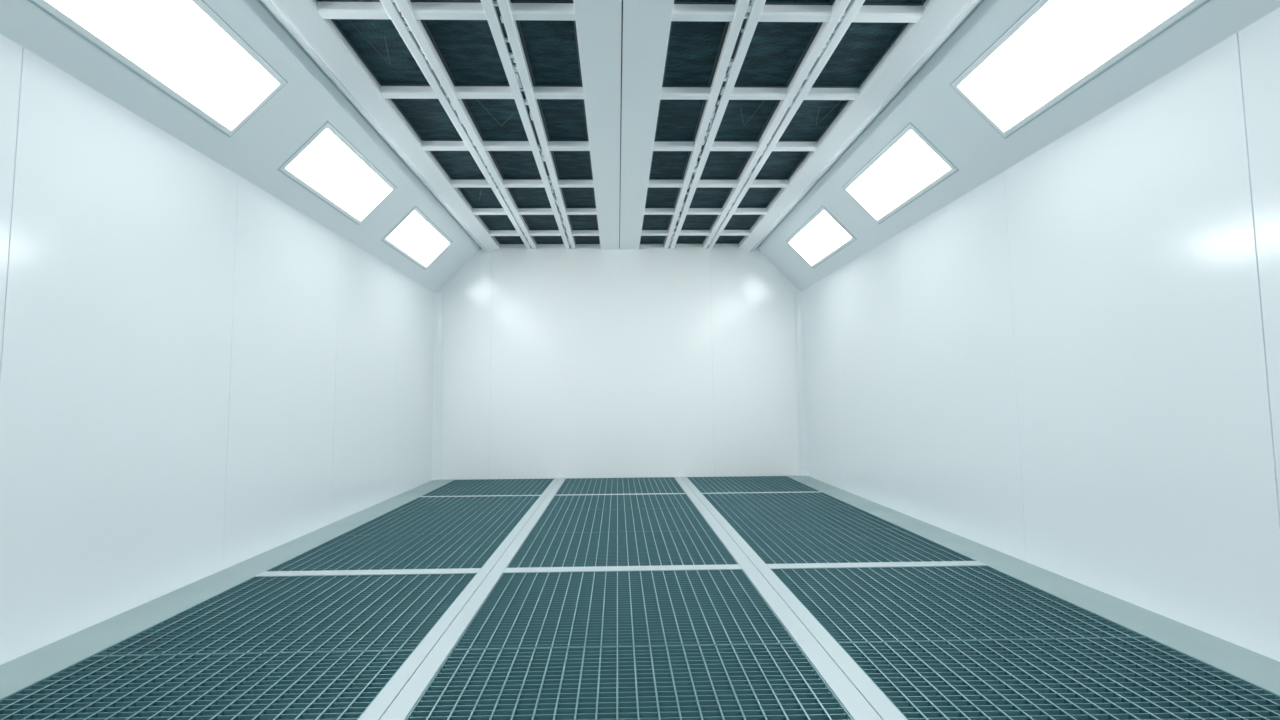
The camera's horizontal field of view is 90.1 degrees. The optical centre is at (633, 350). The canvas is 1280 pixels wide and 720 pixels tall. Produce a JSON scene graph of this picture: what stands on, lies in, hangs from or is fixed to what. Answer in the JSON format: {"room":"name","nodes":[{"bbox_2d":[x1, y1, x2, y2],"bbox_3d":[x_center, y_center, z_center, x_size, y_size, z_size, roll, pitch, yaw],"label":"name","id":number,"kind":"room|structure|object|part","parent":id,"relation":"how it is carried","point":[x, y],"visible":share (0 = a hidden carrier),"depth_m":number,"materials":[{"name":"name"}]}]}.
{"room":"paint spray booth","nodes":[
{"label":"paint spray booth","id":0,"kind":"room"},
{"bbox_2d":[0,34,434,664],"bbox_3d":[-2.256,0.255,2.703,0.060,2.758,9.937,0,-5,-1],"label":"wall","id":1,"kind":"structure","parent":0,"point":[201,377],"depth_m":3.02,"materials":[{"name":"white paint"}]},
{"bbox_2d":[28,0,287,137],"bbox_3d":[-2.001,-1.350,2.805,0.328,0.340,1.225,0,-5,-1],"label":"panel light","id":2,"kind":"object","parent":1,"relation":"attached to","point":[184,49],"visible":1,"depth_m":2.84,"materials":[{"name":"white plastic"}]},
{"bbox_2d":[0,0,479,292],"bbox_3d":[-1.998,-1.361,2.787,0.553,0.577,9.837,0,-5,-1],"label":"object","id":3,"kind":"structure","parent":1,"relation":"attached to","point":[255,152],"depth_m":3.55,"materials":[{"name":"white metal"}]},
{"bbox_2d":[277,121,396,224],"bbox_3d":[-2.042,-1.216,4.500,0.328,0.340,1.225,0,-5,-1],"label":"panel light","id":4,"kind":"object","parent":1,"relation":"attached to","point":[327,165],"visible":0.91,"depth_m":4.40,"materials":[{"name":"white plastic"}]},
{"bbox_2d":[381,206,452,269],"bbox_3d":[-2.084,-1.080,6.219,0.328,0.340,1.265,0,-5,-1],"label":"panel light","id":5,"kind":"object","parent":1,"relation":"attached to","point":[416,237],"visible":0.91,"depth_m":6.16,"materials":[{"name":"white plastic"}]},
{"bbox_2d":[437,224,799,479],"bbox_3d":[-0.150,0.185,7.685,4.520,3.648,0.080,0,-5,-1],"label":"wall","id":6,"kind":"structure","parent":0,"point":[587,360],"depth_m":7.65,"materials":[{"name":"white paint"}]},
{"bbox_2d":[432,292,443,479],"bbox_3d":[-2.300,0.411,7.529,0.090,2.208,0.090,0,-5,-1],"label":"trim","id":7,"kind":"structure","parent":6,"relation":"attached to","point":[439,297],"depth_m":7.55,"materials":[{"name":"white metal"}]},
{"bbox_2d":[794,291,808,475],"bbox_3d":[2.009,0.383,7.636,0.090,2.208,0.090,0,-5,-1],"label":"trim","id":8,"kind":"structure","parent":6,"relation":"attached to","point":[798,296],"depth_m":7.66,"materials":[{"name":"white metal"}]},
{"bbox_2d":[739,0,984,251],"bbox_3d":[1.540,-1.653,2.896,0.263,0.117,9.837,0,-5,-1],"label":"trim","id":9,"kind":"structure","parent":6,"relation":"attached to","point":[917,44],"depth_m":3.89,"materials":[{"name":"white metal"}]},
{"bbox_2d":[321,0,918,224],"bbox_3d":[-0.044,-1.956,2.882,4.520,0.060,9.937,0,-5,-1],"label":"ceiling","id":10,"kind":"structure","parent":0,"point":[410,0],"depth_m":4.23,"materials":[{"name":"grey metal"}]},
{"bbox_2d":[257,0,499,251],"bbox_3d":[-1.623,-1.633,2.818,0.263,0.117,9.837,0,-5,-1],"label":"trim","id":11,"kind":"structure","parent":10,"relation":"attached to","point":[322,42],"depth_m":3.84,"materials":[{"name":"white metal"}]},
{"bbox_2d":[317,0,598,248],"bbox_3d":[-0.884,-1.644,2.837,1.221,0.054,9.831,0,-5,-1],"label":"grid","id":12,"kind":"object","parent":10,"relation":"attached to","point":[501,16],"visible":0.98,"depth_m":3.86,"materials":[{"name":"white metal"}]},
{"bbox_2d":[317,0,379,0],"bbox_3d":[-1.323,-1.700,2.658,0.324,0.034,0.740,0,-5,-1],"label":"filter","id":13,"kind":"object","parent":12,"relation":"on","point":[317,0],"visible":0.67,"depth_m":3.02,"materials":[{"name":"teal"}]},
{"bbox_2d":[331,19,429,85],"bbox_3d":[-1.343,-1.635,3.469,0.324,0.034,0.740,0,-5,-1],"label":"filter","id":14,"kind":"object","parent":12,"relation":"on","point":[378,43],"visible":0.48,"depth_m":3.46,"materials":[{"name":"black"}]},
{"bbox_2d":[391,99,462,140],"bbox_3d":[-1.363,-1.571,4.279,0.324,0.034,0.740,0,-5,-1],"label":"filter","id":15,"kind":"object","parent":12,"relation":"on","point":[428,118],"visible":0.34,"depth_m":4.31,"materials":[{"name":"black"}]},
{"bbox_2d":[411,0,480,1],"bbox_3d":[-0.871,-1.703,2.669,0.342,0.034,0.740,0,-5,-1],"label":"filter","id":16,"kind":"object","parent":12,"relation":"on","point":[411,0],"visible":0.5,"depth_m":3.03,"materials":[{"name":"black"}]},
{"bbox_3d":[-1.139,-1.643,2.830,0.049,0.054,9.831,0,-5,-1],"label":"rail","id":17,"kind":"part","parent":12,"relation":"part of","materials":[{"name":"white metal"}]},
{"bbox_2d":[430,151,484,178],"bbox_3d":[-1.383,-1.507,5.090,0.324,0.034,0.740,0,-5,-1],"label":"filter","id":18,"kind":"object","parent":12,"relation":"on","point":[457,164],"visible":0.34,"depth_m":5.13,"materials":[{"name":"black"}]},
{"bbox_3d":[-1.072,-1.643,2.832,0.050,0.054,9.831,0,-5,-1],"label":"rail","id":19,"kind":"part","parent":12,"relation":"part of","materials":[{"name":"white metal"}]},
{"bbox_2d":[422,20,509,85],"bbox_3d":[-0.890,-1.638,3.480,0.342,0.034,0.740,0,-5,-1],"label":"filter","id":20,"kind":"object","parent":12,"relation":"on","point":[467,49],"visible":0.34,"depth_m":3.48,"materials":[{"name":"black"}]},
{"bbox_2d":[453,179,502,207],"bbox_3d":[-1.402,-1.443,5.901,0.324,0.034,0.740,0,-5,-1],"label":"filter","id":21,"kind":"object","parent":12,"relation":"on","point":[476,197],"visible":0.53,"depth_m":5.96,"materials":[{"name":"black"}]},
{"bbox_2d":[462,99,527,140],"bbox_3d":[-0.910,-1.574,4.291,0.342,0.034,0.740,0,-5,-1],"label":"filter","id":22,"kind":"object","parent":12,"relation":"on","point":[494,119],"visible":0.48,"depth_m":4.32,"materials":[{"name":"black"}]},
{"bbox_2d":[478,215,515,229],"bbox_3d":[-1.422,-1.378,6.712,0.324,0.034,0.740,0,-5,-1],"label":"filter","id":23,"kind":"object","parent":12,"relation":"on","point":[492,222],"visible":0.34,"depth_m":6.79,"materials":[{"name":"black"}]},
{"bbox_2d":[494,236,523,243],"bbox_3d":[-1.439,-1.321,7.431,0.324,0.034,0.557,0,-5,-1],"label":"filter","id":24,"kind":"object","parent":12,"relation":"on","point":[501,239],"visible":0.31,"depth_m":7.52,"materials":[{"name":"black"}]},
{"bbox_2d":[489,151,540,178],"bbox_3d":[-0.930,-1.510,5.101,0.342,0.034,0.740,0,-5,-1],"label":"filter","id":25,"kind":"object","parent":12,"relation":"on","point":[510,164],"visible":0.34,"depth_m":5.14,"materials":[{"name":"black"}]},
{"bbox_3d":[-0.676,-1.645,2.842,0.051,0.054,9.831,0,-5,-1],"label":"rail","id":26,"kind":"part","parent":12,"relation":"part of","materials":[{"name":"white metal"}]},
{"bbox_2d":[505,179,550,207],"bbox_3d":[-0.949,-1.446,5.912,0.342,0.034,0.740,0,-5,-1],"label":"filter","id":27,"kind":"object","parent":12,"relation":"on","point":[523,197],"visible":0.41,"depth_m":5.97,"materials":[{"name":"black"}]},
{"bbox_3d":[-0.601,-1.646,2.844,0.050,0.054,9.831,0,-5,-1],"label":"rail","id":28,"kind":"part","parent":12,"relation":"part of","materials":[{"name":"white metal"}]},
{"bbox_2d":[522,215,558,229],"bbox_3d":[-0.969,-1.381,6.723,0.342,0.034,0.740,0,-5,-1],"label":"filter","id":29,"kind":"object","parent":12,"relation":"on","point":[534,222],"visible":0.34,"depth_m":6.81,"materials":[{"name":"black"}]},
{"bbox_2d":[511,0,572,2],"bbox_3d":[-0.423,-1.706,2.680,0.296,0.034,0.740,0,-5,-1],"label":"filter","id":30,"kind":"object","parent":12,"relation":"on","point":[525,1],"visible":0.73,"depth_m":3.04,"materials":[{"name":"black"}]},
{"bbox_2d":[533,236,563,243],"bbox_3d":[-0.987,-1.324,7.443,0.342,0.034,0.557,0,-5,-1],"label":"filter","id":31,"kind":"object","parent":12,"relation":"on","point":[538,239],"visible":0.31,"depth_m":7.53,"materials":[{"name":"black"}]},
{"bbox_2d":[516,20,582,85],"bbox_3d":[-0.442,-1.641,3.491,0.296,0.034,0.740,0,-5,-1],"label":"filter","id":32,"kind":"object","parent":12,"relation":"on","point":[551,49],"visible":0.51,"depth_m":3.49,"materials":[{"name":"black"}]},
{"bbox_2d":[537,99,588,140],"bbox_3d":[-0.462,-1.577,4.302,0.296,0.034,0.740,0,-5,-1],"label":"filter","id":33,"kind":"object","parent":12,"relation":"on","point":[563,119],"visible":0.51,"depth_m":4.33,"materials":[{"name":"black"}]},
{"bbox_2d":[551,151,592,178],"bbox_3d":[-0.482,-1.513,5.113,0.296,0.034,0.740,0,-5,-1],"label":"filter","id":34,"kind":"object","parent":12,"relation":"on","point":[568,164],"visible":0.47,"depth_m":5.15,"materials":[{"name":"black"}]},
{"bbox_2d":[559,179,595,207],"bbox_3d":[-0.501,-1.448,5.923,0.296,0.034,0.740,0,-5,-1],"label":"filter","id":35,"kind":"object","parent":12,"relation":"on","point":[573,197],"visible":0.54,"depth_m":5.98,"materials":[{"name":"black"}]},
{"bbox_2d":[568,215,598,229],"bbox_3d":[-0.521,-1.384,6.734,0.296,0.034,0.740,0,-5,-1],"label":"filter","id":36,"kind":"object","parent":12,"relation":"on","point":[578,222],"visible":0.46,"depth_m":6.82,"materials":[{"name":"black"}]},
{"bbox_2d":[574,236,599,243],"bbox_3d":[-0.539,-1.327,7.454,0.296,0.034,0.557,0,-5,-1],"label":"filter","id":37,"kind":"object","parent":12,"relation":"on","point":[578,239],"visible":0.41,"depth_m":7.55,"materials":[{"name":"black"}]},
{"bbox_2d":[573,0,621,248],"bbox_3d":[-0.162,-1.655,2.855,0.222,0.082,9.833,0,-5,-1],"label":"ceiling panel","id":38,"kind":"object","parent":10,"relation":"attached to","point":[598,22],"visible":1,"depth_m":3.88,"materials":[{"name":"white metal"}]},
{"bbox_2d":[619,0,622,247],"bbox_3d":[-0.047,-1.635,2.856,0.028,0.008,9.833,0,-5,-1],"label":"trim","id":39,"kind":"structure","parent":10,"relation":"attached to","point":[622,0],"depth_m":3.93,"materials":[{"name":"grey metal"}]},
{"bbox_2d":[620,0,673,248],"bbox_3d":[0.073,-1.656,2.861,0.234,0.082,9.833,0,-5,-1],"label":"ceiling panel","id":40,"kind":"object","parent":10,"relation":"attached to","point":[646,23],"visible":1,"depth_m":3.89,"materials":[{"name":"white metal"}]},
{"bbox_2d":[641,0,922,248],"bbox_3d":[0.801,-1.655,2.878,1.221,0.054,9.831,0,-5,-1],"label":"grid","id":41,"kind":"object","parent":10,"relation":"attached to","point":[743,16],"visible":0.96,"depth_m":3.90,"materials":[{"name":"white metal"}]},
{"bbox_2d":[640,236,665,243],"bbox_3d":[0.231,-1.332,7.473,0.296,0.034,0.557,0,-5,-1],"label":"filter","id":42,"kind":"object","parent":41,"relation":"on","point":[644,239],"visible":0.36,"depth_m":7.57,"materials":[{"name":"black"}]},
{"bbox_2d":[642,215,671,229],"bbox_3d":[0.248,-1.389,6.753,0.296,0.034,0.740,0,-5,-1],"label":"filter","id":43,"kind":"object","parent":41,"relation":"on","point":[650,222],"visible":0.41,"depth_m":6.84,"materials":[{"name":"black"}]},
{"bbox_2d":[645,188,679,207],"bbox_3d":[0.268,-1.454,5.942,0.296,0.034,0.740,0,-5,-1],"label":"filter","id":44,"kind":"object","parent":41,"relation":"on","point":[656,197],"visible":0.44,"depth_m":6.01,"materials":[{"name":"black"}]},
{"bbox_2d":[649,151,690,179],"bbox_3d":[0.288,-1.518,5.132,0.296,0.034,0.740,0,-5,-1],"label":"filter","id":45,"kind":"object","parent":41,"relation":"on","point":[665,165],"visible":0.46,"depth_m":5.17,"materials":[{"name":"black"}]},
{"bbox_2d":[654,100,705,140],"bbox_3d":[0.308,-1.582,4.321,0.296,0.034,0.740,0,-5,-1],"label":"filter","id":46,"kind":"object","parent":41,"relation":"on","point":[677,120],"visible":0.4,"depth_m":4.34,"materials":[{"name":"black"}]},
{"bbox_2d":[676,236,705,243],"bbox_3d":[0.679,-1.335,7.484,0.342,0.034,0.557,0,-5,-1],"label":"filter","id":47,"kind":"object","parent":41,"relation":"on","point":[681,239],"visible":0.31,"depth_m":7.59,"materials":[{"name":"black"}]},
{"bbox_2d":[662,21,728,86],"bbox_3d":[0.327,-1.646,3.510,0.296,0.034,0.740,0,-5,-1],"label":"filter","id":48,"kind":"object","parent":41,"relation":"on","point":[694,47],"visible":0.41,"depth_m":3.51,"materials":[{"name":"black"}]},
{"bbox_2d":[681,215,717,229],"bbox_3d":[0.696,-1.392,6.764,0.342,0.034,0.740,0,-5,-1],"label":"filter","id":49,"kind":"object","parent":41,"relation":"on","point":[691,222],"visible":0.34,"depth_m":6.86,"materials":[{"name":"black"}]},
{"bbox_2d":[674,0,734,3],"bbox_3d":[0.347,-1.710,2.700,0.296,0.034,0.740,0,-5,-1],"label":"filter","id":50,"kind":"object","parent":41,"relation":"on","point":[675,1],"visible":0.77,"depth_m":3.06,"materials":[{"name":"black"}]},
{"bbox_3d":[0.518,-1.653,2.872,0.050,0.054,9.831,0,-5,-1],"label":"rail","id":51,"kind":"part","parent":41,"relation":"part of","materials":[{"name":"white metal"}]},
{"bbox_2d":[689,188,731,207],"bbox_3d":[0.716,-1.456,5.954,0.342,0.034,0.740,0,-5,-1],"label":"filter","id":52,"kind":"object","parent":41,"relation":"on","point":[703,197],"visible":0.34,"depth_m":6.02,"materials":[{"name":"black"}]},
{"bbox_3d":[0.593,-1.654,2.873,0.051,0.054,9.831,0,-5,-1],"label":"rail","id":53,"kind":"part","parent":41,"relation":"part of","materials":[{"name":"white metal"}]},
{"bbox_2d":[700,141,754,179],"bbox_3d":[0.736,-1.521,5.143,0.342,0.034,0.740,0,-5,-1],"label":"filter","id":54,"kind":"object","parent":41,"relation":"on","point":[720,165],"visible":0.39,"depth_m":5.18,"materials":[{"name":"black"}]},
{"bbox_2d":[715,236,743,243],"bbox_3d":[1.132,-1.338,7.495,0.324,0.034,0.557,0,-5,-1],"label":"filter","id":55,"kind":"object","parent":41,"relation":"on","point":[722,239],"visible":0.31,"depth_m":7.60,"materials":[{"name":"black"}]},
{"bbox_2d":[724,215,760,229],"bbox_3d":[1.149,-1.395,6.776,0.324,0.034,0.740,0,-5,-1],"label":"filter","id":56,"kind":"object","parent":41,"relation":"on","point":[736,222],"visible":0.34,"depth_m":6.87,"materials":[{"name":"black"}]},
{"bbox_2d":[714,100,779,140],"bbox_3d":[0.755,-1.585,4.332,0.342,0.034,0.740,0,-5,-1],"label":"filter","id":57,"kind":"object","parent":41,"relation":"on","point":[742,120],"visible":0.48,"depth_m":4.35,"materials":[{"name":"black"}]},
{"bbox_2d":[737,188,780,207],"bbox_3d":[1.169,-1.459,5.965,0.324,0.034,0.740,0,-5,-1],"label":"filter","id":58,"kind":"object","parent":41,"relation":"on","point":[754,197],"visible":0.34,"depth_m":6.03,"materials":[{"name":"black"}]},
{"bbox_3d":[0.989,-1.656,2.883,0.050,0.054,9.831,0,-5,-1],"label":"rail","id":59,"kind":"part","parent":41,"relation":"part of","materials":[{"name":"white metal"}]},
{"bbox_2d":[734,22,821,86],"bbox_3d":[0.775,-1.649,3.521,0.342,0.034,0.740,0,-5,-1],"label":"filter","id":60,"kind":"object","parent":41,"relation":"on","point":[776,50],"visible":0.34,"depth_m":3.52,"materials":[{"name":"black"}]},
{"bbox_2d":[755,141,812,179],"bbox_3d":[1.189,-1.524,5.154,0.324,0.034,0.740,0,-5,-1],"label":"filter","id":61,"kind":"object","parent":41,"relation":"on","point":[780,165],"visible":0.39,"depth_m":5.19,"materials":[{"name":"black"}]},
{"bbox_3d":[1.056,-1.657,2.885,0.049,0.054,9.831,0,-5,-1],"label":"rail","id":62,"kind":"part","parent":41,"relation":"part of","materials":[{"name":"white metal"}]},
{"bbox_2d":[765,0,833,4],"bbox_3d":[0.795,-1.713,2.711,0.342,0.034,0.740,0,-5,-1],"label":"filter","id":63,"kind":"object","parent":41,"relation":"on","point":[809,2],"visible":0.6,"depth_m":3.07,"materials":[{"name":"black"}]},
{"bbox_2d":[779,100,848,140],"bbox_3d":[1.208,-1.588,4.343,0.324,0.034,0.740,0,-5,-1],"label":"filter","id":64,"kind":"object","parent":41,"relation":"on","point":[811,120],"visible":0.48,"depth_m":4.36,"materials":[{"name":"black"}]},
{"bbox_2d":[812,22,907,87],"bbox_3d":[1.228,-1.652,3.533,0.324,0.034,0.740,0,-5,-1],"label":"filter","id":65,"kind":"object","parent":41,"relation":"on","point":[863,45],"visible":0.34,"depth_m":3.53,"materials":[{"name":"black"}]},
{"bbox_2d":[863,0,925,4],"bbox_3d":[1.248,-1.716,2.722,0.324,0.034,0.740,0,-5,-1],"label":"filter","id":66,"kind":"object","parent":41,"relation":"on","point":[867,2],"visible":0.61,"depth_m":3.08,"materials":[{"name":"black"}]},
{"bbox_2d":[0,476,1279,699],"bbox_3d":[-0.018,1.212,2.631,4.520,0.200,9.937,0,-5,-1],"label":"floor","id":67,"kind":"structure","parent":0,"point":[1262,671],"depth_m":2.81,"materials":[{"name":"paint"}]},
{"bbox_2d":[0,650,414,719],"bbox_3d":[-1.365,1.072,1.790,1.161,0.030,1.063,0,-5,-1],"label":"floor grate","id":68,"kind":"object","parent":67,"relation":"in","point":[290,685],"depth_m":2.05,"materials":[{"name":"teal"}]},
{"bbox_2d":[92,574,475,655],"bbox_3d":[-1.391,1.155,2.841,1.161,0.030,1.039,0,-5,-1],"label":"floor grate","id":69,"kind":"object","parent":67,"relation":"in","point":[279,614],"depth_m":2.72,"materials":[{"name":"teal"}]},
{"bbox_2d":[254,568,480,576],"bbox_3d":[-1.405,1.209,3.407,1.163,0.053,0.094,0,-5,-1],"label":"crossbar","id":70,"kind":"object","parent":67,"relation":"on","point":[459,570],"visible":0.47,"depth_m":3.40,"materials":[{"name":"grey paint"}]},
{"bbox_2d":[267,534,508,570],"bbox_3d":[-1.417,1.241,3.916,1.161,0.030,0.922,0,-5,-1],"label":"floor grating","id":71,"kind":"structure","parent":67,"relation":"in","point":[444,551],"depth_m":3.86,"materials":[{"name":"teal"}]},
{"bbox_2d":[340,510,528,535],"bbox_3d":[-1.440,1.314,4.841,1.161,0.030,0.926,0,-5,-1],"label":"floor grating","id":72,"kind":"structure","parent":67,"relation":"in","point":[451,522],"depth_m":4.79,"materials":[{"name":"teal"}]},
{"bbox_2d":[358,478,565,719],"bbox_3d":[-0.736,1.185,2.606,0.132,0.143,9.817,0,-5,-1],"label":"beam","id":73,"kind":"structure","parent":67,"relation":"on","point":[398,698],"depth_m":2.50,"materials":[{"name":"white metal"}]},
{"bbox_2d":[389,496,539,511],"bbox_3d":[-1.461,1.383,5.716,1.161,0.030,0.823,0,-5,-1],"label":"floor grating","id":74,"kind":"structure","parent":67,"relation":"in","point":[486,503],"depth_m":5.70,"materials":[{"name":"teal"}]},
{"bbox_2d":[420,495,540,496],"bbox_3d":[-1.472,1.428,6.158,1.163,0.051,0.060,0,-5,-1],"label":"crossbar","id":75,"kind":"object","parent":67,"relation":"on","point":[478,495],"visible":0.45,"depth_m":6.15,"materials":[{"name":"grey paint"}]},
{"bbox_2d":[422,479,553,495],"bbox_3d":[-1.488,1.472,6.840,1.161,0.030,1.303,0,-5,-1],"label":"floor grating","id":76,"kind":"structure","parent":67,"relation":"in","point":[480,486],"depth_m":6.79,"materials":[{"name":"teal"}]},
{"bbox_2d":[555,477,684,494],"bbox_3d":[-0.138,1.464,6.873,1.269,0.030,1.303,0,-5,-1],"label":"floor grating","id":77,"kind":"structure","parent":67,"relation":"in","point":[655,484],"depth_m":6.82,"materials":[{"name":"teal"}]},
{"bbox_2d":[545,494,695,509],"bbox_3d":[-0.110,1.375,5.750,1.269,0.030,0.823,0,-5,-1],"label":"floor grating","id":78,"kind":"structure","parent":67,"relation":"in","point":[652,501],"depth_m":5.73,"materials":[{"name":"teal"}]},
{"bbox_2d":[555,493,685,495],"bbox_3d":[-0.121,1.419,6.191,1.271,0.051,0.060,0,-5,-1],"label":"crossbar","id":79,"kind":"object","parent":67,"relation":"on","point":[645,493],"visible":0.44,"depth_m":6.19,"materials":[{"name":"grey paint"}]},
{"bbox_2d":[530,508,712,532],"bbox_3d":[-0.089,1.305,4.874,1.269,0.030,0.926,0,-5,-1],"label":"floor grating","id":80,"kind":"structure","parent":67,"relation":"in","point":[689,519],"depth_m":4.83,"materials":[{"name":"teal"}]},
{"bbox_2d":[507,531,737,567],"bbox_3d":[-0.067,1.232,3.950,1.269,0.030,0.922,0,-5,-1],"label":"floor grating","id":81,"kind":"structure","parent":67,"relation":"in","point":[591,549],"depth_m":3.90,"materials":[{"name":"teal"}]},
{"bbox_2d":[503,564,741,572],"bbox_3d":[-0.054,1.200,3.441,1.271,0.053,0.094,0,-5,-1],"label":"crossbar","id":82,"kind":"object","parent":67,"relation":"on","point":[729,566],"visible":0.49,"depth_m":3.43,"materials":[{"name":"grey paint"}]},
{"bbox_2d":[453,570,795,649],"bbox_3d":[-0.041,1.147,2.875,1.269,0.030,1.039,0,-5,-1],"label":"floor grating","id":83,"kind":"structure","parent":67,"relation":"in","point":[679,607],"depth_m":2.75,"materials":[{"name":"teal"}]},
{"bbox_2d":[406,643,852,719],"bbox_3d":[-0.015,1.063,1.823,1.269,0.030,1.063,0,-5,-1],"label":"floor grate","id":84,"kind":"object","parent":67,"relation":"in","point":[736,681],"depth_m":2.05,"materials":[{"name":"teal"}]},
{"bbox_2d":[687,476,817,492],"bbox_3d":[1.237,1.455,6.907,1.179,0.030,1.303,0,-5,-1],"label":"floor grate","id":85,"kind":"object","parent":67,"relation":"in","point":[743,483],"depth_m":6.86,"materials":[{"name":"teal"}]},
{"bbox_2d":[702,491,820,493],"bbox_3d":[1.254,1.410,6.225,1.181,0.051,0.060,0,-5,-1],"label":"crossbar","id":86,"kind":"object","parent":67,"relation":"on","point":[811,491],"visible":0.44,"depth_m":6.22,"materials":[{"name":"grey paint"}]},
{"bbox_2d":[702,492,851,507],"bbox_3d":[1.264,1.366,5.784,1.179,0.030,0.823,0,-5,-1],"label":"floor grate","id":87,"kind":"object","parent":67,"relation":"in","point":[818,499],"depth_m":5.76,"materials":[{"name":"teal"}]},
{"bbox_2d":[674,477,906,719],"bbox_3d":[0.676,1.176,2.641,0.147,0.143,9.817,0,-5,-1],"label":"beam","id":88,"kind":"structure","parent":67,"relation":"on","point":[860,697],"depth_m":2.46,"materials":[{"name":"white metal"}]},
{"bbox_2d":[715,506,901,530],"bbox_3d":[1.285,1.296,4.909,1.179,0.030,0.926,0,-5,-1],"label":"floor grate","id":89,"kind":"object","parent":67,"relation":"in","point":[848,517],"depth_m":4.87,"materials":[{"name":"teal"}]},
{"bbox_2d":[736,528,975,563],"bbox_3d":[1.308,1.223,3.984,1.179,0.030,0.922,0,-5,-1],"label":"floor grate","id":90,"kind":"object","parent":67,"relation":"in","point":[889,544],"depth_m":3.93,"materials":[{"name":"teal"}]},
{"bbox_2d":[766,561,987,568],"bbox_3d":[1.320,1.191,3.475,1.181,0.053,0.094,0,-5,-1],"label":"crossbar","id":91,"kind":"object","parent":67,"relation":"on","point":[931,563],"visible":0.47,"depth_m":3.47,"materials":[{"name":"grey paint"}]},
{"bbox_2d":[771,566,1146,642],"bbox_3d":[1.334,1.138,2.909,1.179,0.030,1.039,0,-5,-1],"label":"floor grate","id":92,"kind":"object","parent":67,"relation":"in","point":[945,603],"depth_m":2.79,"materials":[{"name":"teal"}]},
{"bbox_2d":[838,637,1279,719],"bbox_3d":[1.360,1.055,1.857,1.179,0.030,1.063,0,-5,-1],"label":"floor grate","id":93,"kind":"object","parent":67,"relation":"in","point":[1126,678],"depth_m":2.04,"materials":[{"name":"teal"}]},
{"bbox_2d":[803,7,1279,661],"bbox_3d":[2.202,0.226,2.814,0.060,2.758,9.937,0,-5,-1],"label":"wall","id":94,"kind":"structure","parent":0,"point":[1068,367],"depth_m":2.93,"materials":[{"name":"white paint"}]},
{"bbox_2d":[758,0,1279,290],"bbox_3d":[1.920,-1.386,2.884,0.553,0.577,9.837,0,-5,-1],"label":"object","id":95,"kind":"structure","parent":94,"relation":"attached to","point":[950,123],"depth_m":3.62,"materials":[{"name":"white metal"}]},
{"bbox_2d":[786,206,856,268],"bbox_3d":[1.839,-1.105,6.316,0.328,0.340,1.265,0,-5,-1],"label":"panel light","id":96,"kind":"object","parent":95,"relation":"in","point":[822,235],"visible":0.9,"depth_m":6.26,"materials":[{"name":"white plastic"}]},
{"bbox_2d":[841,122,958,223],"bbox_3d":[1.881,-1.241,4.597,0.328,0.340,1.225,0,-5,-1],"label":"panel light","id":97,"kind":"object","parent":95,"relation":"in","point":[909,166],"visible":0.92,"depth_m":4.50,"materials":[{"name":"white plastic"}]},
{"bbox_2d":[949,0,1209,138],"bbox_3d":[1.922,-1.375,2.903,0.328,0.340,1.225,0,-5,-1],"label":"panel light","id":98,"kind":"object","parent":95,"relation":"in","point":[1055,48],"visible":1,"depth_m":2.91,"materials":[{"name":"white plastic"}]}
]}

